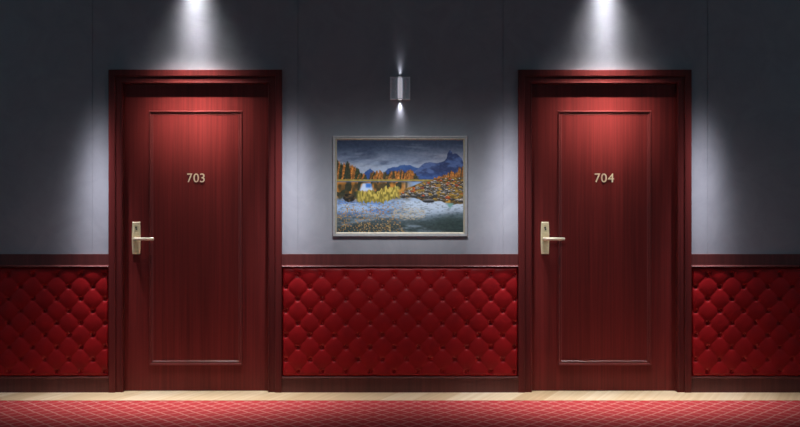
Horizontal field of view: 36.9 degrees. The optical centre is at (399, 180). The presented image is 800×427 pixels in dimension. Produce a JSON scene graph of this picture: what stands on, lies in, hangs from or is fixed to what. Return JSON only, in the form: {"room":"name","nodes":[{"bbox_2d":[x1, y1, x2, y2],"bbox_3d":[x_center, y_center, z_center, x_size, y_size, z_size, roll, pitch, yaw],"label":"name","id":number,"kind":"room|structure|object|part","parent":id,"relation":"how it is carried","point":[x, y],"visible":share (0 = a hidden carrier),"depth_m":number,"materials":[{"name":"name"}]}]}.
{"room":"hotel corridor","nodes":[
{"label":"hotel corridor","id":0,"kind":"room"},
{"bbox_2d":[0,0,799,253],"bbox_3d":[0.000,-0.050,8.050,9.200,3.000,0.100,0,0,0],"label":"wall","id":1,"kind":"structure","parent":0,"point":[462,60],"depth_m":8.00,"materials":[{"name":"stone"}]},
{"bbox_2d":[0,376,107,391],"bbox_3d":[-3.269,1.353,7.986,2.663,0.106,0.029,0,0,0],"label":"baseboard","id":2,"kind":"structure","parent":1,"relation":"attached to","point":[7,383],"depth_m":7.98,"materials":[{"name":"brown wood"}]},
{"bbox_2d":[0,254,107,266],"bbox_3d":[-3.269,0.530,7.982,2.663,0.087,0.035,0,0,0],"label":"trim","id":3,"kind":"structure","parent":1,"relation":"attached to","point":[6,260],"depth_m":7.99,"materials":[{"name":"brown wood"}]},
{"bbox_2d":[0,267,107,375],"bbox_3d":[-2.502,0.937,7.983,1.128,0.727,0.025,0,0,0],"label":"panel","id":4,"kind":"object","parent":1,"relation":"attached to","point":[54,320],"visible":1,"depth_m":7.97,"materials":[{"name":"leather"}]},
{"bbox_2d":[108,70,281,392],"bbox_3d":[-1.361,0.334,8.027,1.152,2.148,0.115,0,0,0],"label":"door","id":5,"kind":"structure","parent":1,"relation":"in","point":[195,156],"depth_m":8.04,"materials":[{"name":"brown wood"}]},
{"bbox_3d":[-1.766,0.411,8.030,0.038,0.130,0.002,0,0,0],"label":"inset plate","id":6,"kind":"part","parent":5,"relation":"part of","materials":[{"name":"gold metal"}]},
{"bbox_3d":[-1.766,0.382,8.035,0.058,0.216,0.010,0,0,0],"label":"handle","id":7,"kind":"part","parent":5,"relation":"part of","materials":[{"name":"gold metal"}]},
{"bbox_3d":[-1.711,0.386,8.005,0.145,0.024,0.053,0,0,0],"label":"lever","id":8,"kind":"part","parent":5,"relation":"part of","materials":[{"name":"gold metal"}]},
{"bbox_3d":[-1.367,0.381,8.034,0.626,1.703,0.013,0,0,0],"label":"panel moulding","id":9,"kind":"part","parent":5,"relation":"part of","materials":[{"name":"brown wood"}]},
{"bbox_2d":[282,376,517,391],"bbox_3d":[0.000,1.353,7.986,1.571,0.106,0.029,0,0,0],"label":"baseboard","id":10,"kind":"structure","parent":1,"relation":"attached to","point":[289,383],"depth_m":7.98,"materials":[{"name":"brown wood"}]},
{"bbox_2d":[282,254,517,266],"bbox_3d":[0.000,0.530,7.982,1.571,0.087,0.035,0,0,0],"label":"trim","id":11,"kind":"structure","parent":1,"relation":"attached to","point":[288,260],"depth_m":7.99,"materials":[{"name":"brown wood"}]},
{"bbox_2d":[390,76,409,99],"bbox_3d":[0.001,-0.616,7.969,0.134,0.154,0.062,0,0,0],"label":"wall sconce","id":12,"kind":"object","parent":1,"relation":"attached to","point":[399,86],"visible":1,"depth_m":7.97,"materials":[{"name":"metal"}]},
{"bbox_3d":[-0.046,-0.616,7.983,0.041,0.153,0.030,0,0,0],"label":"frame","id":13,"kind":"part","parent":12,"relation":"part of","materials":[{"name":"glass"}]},
{"bbox_3d":[0.047,-0.616,7.983,0.041,0.153,0.030,0,0,0],"label":"frame","id":14,"kind":"part","parent":12,"relation":"part of","materials":[{"name":"glass"}]},
{"bbox_2d":[282,267,517,375],"bbox_3d":[0.000,0.937,7.983,1.569,0.727,0.025,0,0,0],"label":"panel","id":15,"kind":"object","parent":1,"relation":"attached to","point":[337,321],"visible":1,"depth_m":7.97,"materials":[{"name":"leather"}]},
{"bbox_2d":[333,136,467,235],"bbox_3d":[0.001,0.034,7.984,0.896,0.669,0.030,0,0,0],"label":"framed picture","id":16,"kind":"object","parent":1,"relation":"attached to","point":[383,185],"visible":1,"depth_m":7.98,"materials":[{"name":"silver metal"}]},
{"bbox_2d":[518,70,691,392],"bbox_3d":[1.362,0.334,8.027,1.152,2.148,0.115,0,0,0],"label":"door","id":17,"kind":"structure","parent":1,"relation":"in","point":[605,156],"depth_m":8.04,"materials":[{"name":"brown wood"}]},
{"bbox_3d":[0.971,0.382,8.035,0.058,0.216,0.010,0,0,0],"label":"handle","id":18,"kind":"part","parent":17,"relation":"part of","materials":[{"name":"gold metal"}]},
{"bbox_3d":[0.971,0.411,8.030,0.038,0.130,0.002,0,0,0],"label":"inset plate","id":19,"kind":"part","parent":17,"relation":"part of","materials":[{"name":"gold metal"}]},
{"bbox_3d":[1.026,0.386,8.005,0.145,0.024,0.053,0,0,0],"label":"lever","id":20,"kind":"part","parent":17,"relation":"part of","materials":[{"name":"gold metal"}]},
{"bbox_3d":[1.369,0.381,8.034,0.626,1.703,0.013,0,0,0],"label":"panel moulding","id":21,"kind":"part","parent":17,"relation":"part of","materials":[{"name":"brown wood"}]},
{"bbox_2d":[692,376,799,391],"bbox_3d":[3.269,1.353,7.986,2.662,0.106,0.029,0,0,0],"label":"baseboard","id":22,"kind":"structure","parent":1,"relation":"attached to","point":[699,383],"depth_m":7.98,"materials":[{"name":"brown wood"}]},
{"bbox_2d":[692,254,799,266],"bbox_3d":[3.269,0.530,7.982,2.662,0.087,0.035,0,0,0],"label":"trim","id":23,"kind":"structure","parent":1,"relation":"attached to","point":[698,260],"depth_m":7.99,"materials":[{"name":"brown wood"}]},
{"bbox_2d":[692,267,799,375],"bbox_3d":[2.503,0.937,7.983,1.128,0.727,0.025,0,0,0],"label":"panel","id":24,"kind":"object","parent":1,"relation":"attached to","point":[746,320],"visible":1,"depth_m":7.97,"materials":[{"name":"leather"}]},
{"bbox_2d":[0,391,799,400],"bbox_3d":[0.000,1.413,7.897,9.200,0.014,0.405,0,0,0],"label":"floor","id":25,"kind":"structure","parent":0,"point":[126,395],"depth_m":7.87,"materials":[{"name":"brown wood"}]},
{"bbox_2d":[0,401,799,426],"bbox_3d":[0.000,1.444,4.950,9.200,0.072,6.300,0,0,0],"label":"carpet","id":26,"kind":"structure","parent":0,"point":[12,413],"depth_m":7.27,"materials":[{"name":"red carpet"}]}
]}

